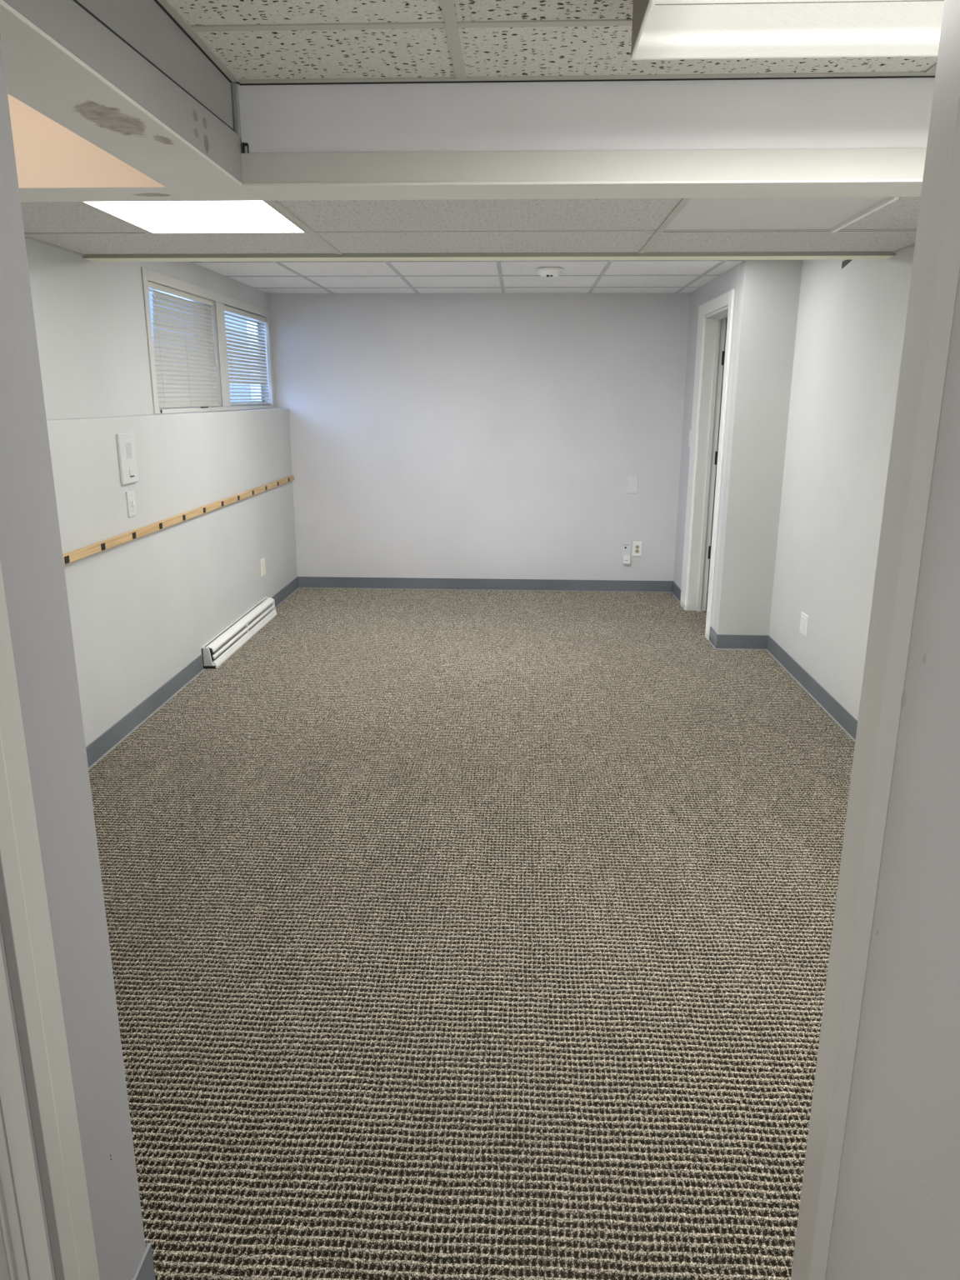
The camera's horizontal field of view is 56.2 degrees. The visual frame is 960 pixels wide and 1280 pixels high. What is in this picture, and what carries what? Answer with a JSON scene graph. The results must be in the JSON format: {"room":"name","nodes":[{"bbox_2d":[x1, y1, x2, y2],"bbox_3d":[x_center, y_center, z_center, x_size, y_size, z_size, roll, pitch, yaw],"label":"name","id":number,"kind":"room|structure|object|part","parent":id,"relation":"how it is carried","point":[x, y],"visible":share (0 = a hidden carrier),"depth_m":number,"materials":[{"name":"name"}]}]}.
{"room":"empty basement room","nodes":[
{"label":"empty basement room","id":0,"kind":"room"},
{"bbox_2d":[0,34,145,1279],"bbox_3d":[-1.305,0.236,-0.006,1.400,2.450,2.550,1,15,2],"label":"door frame","id":1,"kind":"structure","parent":0,"point":[32,558],"depth_m":1.18,"materials":[{"name":"grey paint"}]},
{"bbox_2d":[0,561,99,1279],"bbox_3d":[-0.631,0.238,0.604,0.136,2.130,0.985,1,15,2],"label":"door","id":2,"kind":"structure","parent":1,"relation":"in","point":[47,1232],"depth_m":1.13,"materials":[{"name":"beige paint"}]},
{"bbox_2d":[131,1242,155,1279],"bbox_3d":[-1.103,1.062,1.450,1.106,0.094,0.168,1,15,2],"label":"baseboard","id":3,"kind":"structure","parent":1,"relation":"attached to","point":[145,1269],"depth_m":1.48,"materials":[{"name":"grey rubber"}]},
{"bbox_2d":[3,0,242,183],"bbox_3d":[-0.736,-1.141,1.803,0.100,0.123,1.710,1,15,2],"label":"beam","id":4,"kind":"structure","parent":0,"point":[65,22],"depth_m":1.78,"materials":[{"name":"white paint"}]},
{"bbox_2d":[25,237,271,419],"bbox_3d":[-1.721,-0.824,3.992,0.140,2.400,5.679,1,15,2],"label":"wall","id":5,"kind":"structure","parent":0,"point":[90,318],"depth_m":3.88,"materials":[{"name":"grey paint"}]},
{"bbox_2d":[148,288,211,413],"bbox_3d":[-1.644,-1.582,4.939,0.123,0.632,1.019,1,15,2],"label":"window","id":6,"kind":"structure","parent":5,"relation":"in","point":[151,292],"depth_m":5.09,"materials":[{"name":"white paint"}]},
{"bbox_2d":[140,266,274,414],"bbox_3d":[-1.571,-1.753,5.485,0.008,0.684,2.273,1,15,2],"label":"trim","id":7,"kind":"structure","parent":5,"relation":"attached to","point":[220,299],"depth_m":5.38,"materials":[{"name":"paint"}]},
{"bbox_2d":[193,300,222,407],"bbox_3d":[-1.645,-1.742,5.498,0.137,0.614,0.141,1,15,2],"label":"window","id":8,"kind":"structure","parent":5,"relation":"in","point":[213,307],"depth_m":5.43,"materials":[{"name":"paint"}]},
{"bbox_2d":[147,280,219,408],"bbox_3d":[-1.620,-1.593,4.938,0.044,0.609,0.998,1,15,2],"label":"window blind","id":9,"kind":"object","parent":8,"relation":"attached to","point":[179,384],"visible":0.84,"depth_m":4.91,"materials":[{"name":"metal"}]},
{"bbox_3d":[-1.643,-1.484,4.573,0.028,0.567,0.003,1,15,2],"label":"ladder cord","id":10,"kind":"part","parent":9,"relation":"part of","materials":[{"name":"fabric"}]},
{"bbox_3d":[-1.626,-1.584,4.940,0.028,0.567,0.003,1,15,2],"label":"ladder cord","id":11,"kind":"part","parent":9,"relation":"part of","materials":[{"name":"fabric"}]},
{"bbox_3d":[-1.627,-1.307,5.022,0.026,0.014,0.981,1,15,2],"label":"rail","id":12,"kind":"part","parent":9,"relation":"part of","materials":[{"name":"plastic"}]},
{"bbox_3d":[-1.610,-1.683,5.307,0.028,0.567,0.003,1,15,2],"label":"ladder cord","id":13,"kind":"part","parent":9,"relation":"part of","materials":[{"name":"fabric"}]},
{"bbox_3d":[-1.583,-1.814,5.350,0.010,0.330,0.027,1,15,2],"label":"pull cord","id":14,"kind":"part","parent":9,"relation":"part of","materials":[{"name":"fabric"}]},
{"bbox_2d":[224,311,262,406],"bbox_3d":[-1.635,-1.891,6.047,0.040,0.616,0.994,1,15,2],"label":"window","id":15,"kind":"structure","parent":5,"relation":"in","point":[257,401],"depth_m":6.43,"materials":[{"name":"white paint"}]},
{"bbox_2d":[224,305,269,405],"bbox_3d":[-1.576,-1.891,6.044,0.032,0.602,0.989,1,15,2],"label":"window blind","id":16,"kind":"object","parent":15,"relation":"attached to","point":[253,378],"visible":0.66,"depth_m":6.04,"materials":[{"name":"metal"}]},
{"bbox_3d":[-1.592,-1.786,5.689,0.028,0.560,0.003,1,15,2],"label":"ladder cord","id":17,"kind":"part","parent":16,"relation":"part of","materials":[{"name":"fabric"}]},
{"bbox_3d":[-1.576,-1.883,6.050,0.028,0.560,0.003,1,15,2],"label":"ladder cord","id":18,"kind":"part","parent":16,"relation":"part of","materials":[{"name":"fabric"}]},
{"bbox_3d":[-1.577,-1.608,6.122,0.026,0.014,0.982,1,15,2],"label":"rail","id":19,"kind":"part","parent":16,"relation":"part of","materials":[{"name":"plastic"}]},
{"bbox_3d":[-1.559,-1.981,6.410,0.029,0.560,0.003,1,15,2],"label":"ladder cord","id":20,"kind":"part","parent":16,"relation":"part of","materials":[{"name":"fabric"}]},
{"bbox_2d":[76,0,234,131],"bbox_3d":[-0.746,-1.240,1.694,0.086,0.242,1.550,1,15,2],"label":"beam","id":21,"kind":"structure","parent":0,"point":[143,24],"depth_m":1.98,"materials":[{"name":"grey paint"}]},
{"bbox_2d":[72,0,234,130],"bbox_3d":[-0.703,-1.157,1.710,0.001,0.060,1.540,1,15,2],"label":"trim","id":22,"kind":"structure","parent":21,"relation":"attached to","point":[75,1],"depth_m":1.84,"materials":[{"name":"metal"}]},
{"bbox_2d":[46,408,297,746],"bbox_3d":[-1.600,-0.322,4.123,0.105,1.364,5.679,1,15,2],"label":"wall","id":23,"kind":"structure","parent":0,"point":[142,609],"depth_m":4.36,"materials":[{"name":"grey paint"}]},
{"bbox_2d":[115,432,138,484],"bbox_3d":[-1.541,-0.795,3.934,0.016,0.216,0.161,1,15,2],"label":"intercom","id":24,"kind":"object","parent":23,"relation":"attached to","point":[125,442],"visible":1,"depth_m":3.92,"materials":[{"name":"plastic"}]},
{"bbox_2d":[125,490,136,517],"bbox_3d":[-1.542,-0.605,3.983,0.017,0.112,0.079,1,15,2],"label":"light switch","id":25,"kind":"object","parent":23,"relation":"attached to","point":[130,495],"visible":1,"depth_m":3.97,"materials":[{"name":"plastic"}]},
{"bbox_2d":[85,654,204,769],"bbox_3d":[-1.591,0.578,3.231,0.013,0.093,3.490,1,15,2],"label":"baseboard","id":26,"kind":"structure","parent":23,"relation":"attached to","point":[103,744],"depth_m":4.11,"materials":[{"name":"grey rubber"}]},
{"bbox_2d":[62,475,294,564],"bbox_3d":[-1.499,-0.711,4.893,0.022,0.036,3.936,1,15,2],"label":"peg rail","id":27,"kind":"object","parent":23,"relation":"attached to","point":[80,553],"visible":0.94,"depth_m":4.26,"materials":[{"name":"brown wood"}]},
{"bbox_2d":[201,596,276,669],"bbox_3d":[-1.457,-0.065,5.535,0.071,0.127,1.289,1,15,2],"label":"baseboard heater","id":28,"kind":"object","parent":23,"relation":"attached to","point":[217,650],"visible":1,"depth_m":5.37,"materials":[{"name":"white metal"}]},
{"bbox_3d":[-1.489,-0.069,5.539,0.006,0.122,1.283,1,15,2],"label":"plate","id":29,"kind":"part","parent":28,"relation":"part of","materials":[{"name":"white metal"}]},
{"bbox_2d":[260,557,265,576],"bbox_3d":[-1.461,-0.493,6.056,0.010,0.115,0.088,1,15,2],"label":"wall outlet","id":30,"kind":"object","parent":23,"relation":"attached to","point":[262,560],"visible":1,"depth_m":6.04,"materials":[{"name":"beige plastic"}]},
{"bbox_2d":[271,576,299,608],"bbox_3d":[-1.438,-0.335,6.598,0.013,0.093,0.884,1,15,2],"label":"baseboard","id":31,"kind":"structure","parent":23,"relation":"attached to","point":[291,587],"depth_m":6.66,"materials":[{"name":"grey rubber"}]},
{"bbox_2d":[0,0,923,202],"bbox_3d":[-0.078,-1.071,1.802,3.316,0.008,1.728,1,15,2],"label":"soffit","id":32,"kind":"structure","parent":0,"point":[41,73],"depth_m":2.42,"materials":[{"name":"beige paint"}]},
{"bbox_2d":[190,260,744,294],"bbox_3d":[0.390,-2.112,5.035,4.100,0.030,2.849,1,15,2],"label":"ceiling","id":33,"kind":"structure","parent":0,"point":[577,276],"depth_m":5.50,"materials":[{"name":"tile"}]},
{"bbox_2d":[535,267,564,278],"bbox_3d":[0.401,-2.110,5.171,0.160,0.047,0.160,1,15,2],"label":"smoke detector","id":34,"kind":"object","parent":33,"relation":"attached to","point":[548,272],"visible":1,"depth_m":5.12,"materials":[{"name":"white plastic"}]},
{"bbox_2d":[20,196,920,254],"bbox_3d":[-0.001,-1.434,3.105,3.500,0.037,1.137,1,15,2],"label":"ceiling","id":35,"kind":"structure","parent":0,"point":[867,223],"depth_m":3.10,"materials":[{"name":"tile"}]},
{"bbox_2d":[80,200,308,234],"bbox_3d":[-0.905,-1.388,2.933,0.564,0.022,0.559,1,15,2],"label":"recessed light","id":36,"kind":"object","parent":35,"relation":"in","point":[169,217],"visible":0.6,"depth_m":2.92,"materials":[{"name":"plastic"}]},
{"bbox_2d":[7,77,934,188],"bbox_3d":[-0.044,-1.420,2.497,3.316,0.317,0.166,1,15,2],"label":"wall","id":37,"kind":"structure","parent":0,"point":[835,112],"depth_m":2.42,"materials":[{"name":"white paint"}]},
{"bbox_2d":[231,82,241,137],"bbox_3d":[-0.660,-1.435,2.434,0.014,0.130,0.020,1,15,2],"label":"trim","id":38,"kind":"structure","parent":37,"relation":"attached to","point":[234,86],"depth_m":2.43,"materials":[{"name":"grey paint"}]},
{"bbox_2d":[241,142,249,153],"bbox_3d":[-0.643,-1.349,2.464,0.016,0.026,0.008,1,15,2],"label":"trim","id":39,"kind":"structure","parent":37,"relation":"attached to","point":[243,144],"depth_m":2.46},
{"bbox_2d":[24,235,914,255],"bbox_3d":[-0.017,-1.434,3.147,3.316,0.006,1.057,1,15,2],"label":"trim","id":40,"kind":"structure","parent":37,"relation":"attached to","point":[25,236],"depth_m":3.48,"materials":[{"name":"metal"}]},
{"bbox_2d":[154,0,935,85],"bbox_3d":[0.436,-1.287,1.629,2.280,0.011,1.553,1,15,2],"label":"trim","id":41,"kind":"structure","parent":37,"relation":"attached to","point":[166,4],"depth_m":2.36,"materials":[{"name":"metal"}]},
{"bbox_2d":[88,587,854,1279],"bbox_3d":[0.266,0.707,3.032,4.300,0.059,8.500,1,15,2],"label":"floor","id":42,"kind":"structure","parent":0,"point":[208,850],"depth_m":2.48,"materials":[{"name":"carpet"}]},
{"bbox_2d":[246,292,727,592],"bbox_3d":[0.451,-1.553,6.703,4.300,2.400,0.120,1,15,2],"label":"wall","id":43,"kind":"structure","parent":0,"point":[491,436],"depth_m":6.66,"materials":[{"name":"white paint"}]},
{"bbox_2d":[298,576,672,592],"bbox_3d":[0.029,-0.428,6.958,2.900,0.093,0.013,1,15,2],"label":"baseboard","id":44,"kind":"structure","parent":43,"relation":"attached to","point":[303,582],"depth_m":6.96,"materials":[{"name":"grey rubber"}]},
{"bbox_2d":[621,540,630,564],"bbox_3d":[1.112,-0.667,6.835,0.067,0.173,0.032,1,15,2],"label":"phone jack","id":45,"kind":"object","parent":43,"relation":"attached to","point":[626,545],"visible":1,"depth_m":6.83,"materials":[{"name":"grey plastic"}]},
{"bbox_3d":[1.113,-0.697,6.840,0.067,0.118,0.008,1,15,2],"label":"plate","id":46,"kind":"part","parent":45,"relation":"part of","materials":[{"name":"white plastic"}]},
{"bbox_2d":[626,475,638,493],"bbox_3d":[1.137,-1.162,6.712,0.082,0.131,0.009,1,15,2],"label":"blank plate","id":47,"kind":"object","parent":43,"relation":"attached to","point":[632,481],"visible":1,"depth_m":6.71,"materials":[{"name":"white plastic"}]},
{"bbox_2d":[632,541,642,556],"bbox_3d":[1.196,-0.692,6.835,0.070,0.113,0.013,1,15,2],"label":"wall outlet","id":48,"kind":"object","parent":43,"relation":"attached to","point":[637,546],"visible":1,"depth_m":6.83,"materials":[{"name":"white plastic"}]},
{"bbox_2d":[85,255,893,261],"bbox_3d":[0.009,-1.669,3.696,3.316,0.187,0.103,1,15,2],"label":"trim","id":49,"kind":"structure","parent":0,"point":[747,257],"depth_m":3.72,"materials":[{"name":"white metal"}]},
{"bbox_2d":[168,0,937,79],"bbox_3d":[0.029,-0.956,0.367,4.000,0.030,4.210,1,15,2],"label":"ceiling","id":50,"kind":"structure","parent":0,"point":[255,39],"depth_m":2.14,"materials":[{"name":"tile"}]},
{"bbox_2d":[630,0,944,59],"bbox_3d":[0.920,-1.213,1.597,1.221,0.114,0.617,1,15,2],"label":"ceiling light","id":51,"kind":"object","parent":50,"relation":"attached to","point":[662,29],"visible":1,"depth_m":1.78,"materials":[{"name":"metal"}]},
{"bbox_3d":[0.314,-1.224,1.622,0.006,0.110,0.616,1,15,2],"label":"plate","id":52,"kind":"part","parent":51,"relation":"part of","materials":[{"name":"white metal"}]},
{"bbox_2d":[240,147,926,183],"bbox_3d":[0.479,-1.303,2.505,2.266,0.076,0.167,1,15,2],"label":"beam","id":53,"kind":"structure","parent":0,"point":[886,162],"depth_m":2.43,"materials":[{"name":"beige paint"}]},
{"bbox_2d":[673,262,740,628],"bbox_3d":[1.518,-1.327,5.882,0.125,2.400,1.489,1,15,2],"label":"wall","id":54,"kind":"structure","parent":0,"point":[728,280],"depth_m":6.21,"materials":[{"name":"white paint"}]},
{"bbox_2d":[671,580,680,603],"bbox_3d":[1.469,-0.354,6.703,0.013,0.093,0.417,1,15,2],"label":"baseboard","id":55,"kind":"structure","parent":54,"relation":"attached to","point":[676,592],"depth_m":6.73,"materials":[{"name":"grey rubber"}]},
{"bbox_2d":[688,430,690,446],"bbox_3d":[1.465,-1.406,6.270,0.017,0.115,0.085,1,15,2],"label":"light switch","id":56,"kind":"object","parent":54,"relation":"attached to","point":[689,437],"visible":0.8,"depth_m":6.28,"materials":[{"name":"white plastic"}]},
{"bbox_2d":[680,289,734,639],"bbox_3d":[1.851,-1.104,5.751,0.841,2.040,0.986,1,15,2],"label":"door frame","id":57,"kind":"structure","parent":54,"relation":"in","point":[711,356],"depth_m":5.99,"materials":[{"name":"white paint"}]},
{"bbox_2d":[708,626,718,648],"bbox_3d":[1.412,-0.013,5.445,0.013,0.093,0.204,1,15,2],"label":"baseboard","id":58,"kind":"structure","parent":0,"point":[713,635],"depth_m":5.43,"materials":[{"name":"grey rubber"}]},
{"bbox_2d":[713,260,802,634],"bbox_3d":[1.924,-1.110,5.088,1.010,2.400,0.120,1,15,2],"label":"wall","id":59,"kind":"structure","parent":0,"point":[769,290],"depth_m":5.04,"materials":[{"name":"grey paint"}]},
{"bbox_2d":[716,634,767,649],"bbox_3d":[1.560,0.016,5.340,0.293,0.093,0.013,1,15,2],"label":"baseboard","id":60,"kind":"structure","parent":59,"relation":"attached to","point":[724,642],"depth_m":5.34,"materials":[{"name":"grey rubber"}]},
{"bbox_2d":[769,245,914,720],"bbox_3d":[1.687,-0.565,3.075,0.120,2.400,4.072,1,15,2],"label":"wall","id":61,"kind":"structure","parent":0,"point":[850,331],"depth_m":4.20,"materials":[{"name":"paint"}]},
{"bbox_2d":[82,251,895,258],"bbox_3d":[0.006,-1.578,3.662,3.316,0.030,0.012,1,15,2],"label":"trim","id":62,"kind":"structure","parent":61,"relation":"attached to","point":[705,253],"depth_m":3.66,"materials":[{"name":"white metal"}]},
{"bbox_2d":[799,611,809,637],"bbox_3d":[1.682,-0.081,4.665,0.010,0.110,0.115,1,15,2],"label":"wall outlet","id":63,"kind":"object","parent":61,"relation":"attached to","point":[804,619],"visible":1,"depth_m":4.65,"materials":[{"name":"white plastic"}]},
{"bbox_2d":[800,615,805,632],"bbox_3d":[1.678,-0.081,4.665,0.002,0.078,0.053,1,15,2],"label":"socket","id":64,"kind":"object","parent":63,"relation":"attached to","point":[802,617],"depth_m":4.66,"materials":[{"name":"white plastic"}]},
{"bbox_2d":[765,635,857,741],"bbox_3d":[1.617,0.548,3.378,0.013,0.093,4.070,1,15,2],"label":"baseboard","id":65,"kind":"structure","parent":61,"relation":"attached to","point":[830,705],"depth_m":4.46,"materials":[{"name":"grey rubber"}]},
{"bbox_2d":[841,259,852,269],"bbox_3d":[1.685,-1.723,4.097,0.004,0.032,0.190,1,15,2],"label":"trim","id":66,"kind":"structure","parent":61,"relation":"attached to","point":[845,262],"depth_m":4.14,"materials":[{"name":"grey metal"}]},
{"bbox_2d":[840,262,871,274],"bbox_3d":[1.682,-1.663,4.026,0.002,0.003,0.380,1,15,2],"label":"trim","id":67,"kind":"structure","parent":61,"relation":"attached to","point":[870,262],"depth_m":4.01,"materials":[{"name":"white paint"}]},
{"bbox_2d":[825,268,959,1279],"bbox_3d":[1.230,0.273,-0.112,1.526,2.450,2.550,1,15,2],"label":"wall","id":68,"kind":"structure","parent":0,"point":[897,1215],"depth_m":1.05,"materials":[{"name":"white paint"}]},
{"bbox_2d":[790,0,959,1279],"bbox_3d":[0.541,-0.063,1.117,0.066,2.450,0.090,1,15,2],"label":"trim","id":69,"kind":"structure","parent":68,"relation":"attached to","point":[936,264],"depth_m":1.12,"materials":[{"name":"paint"}]}
]}

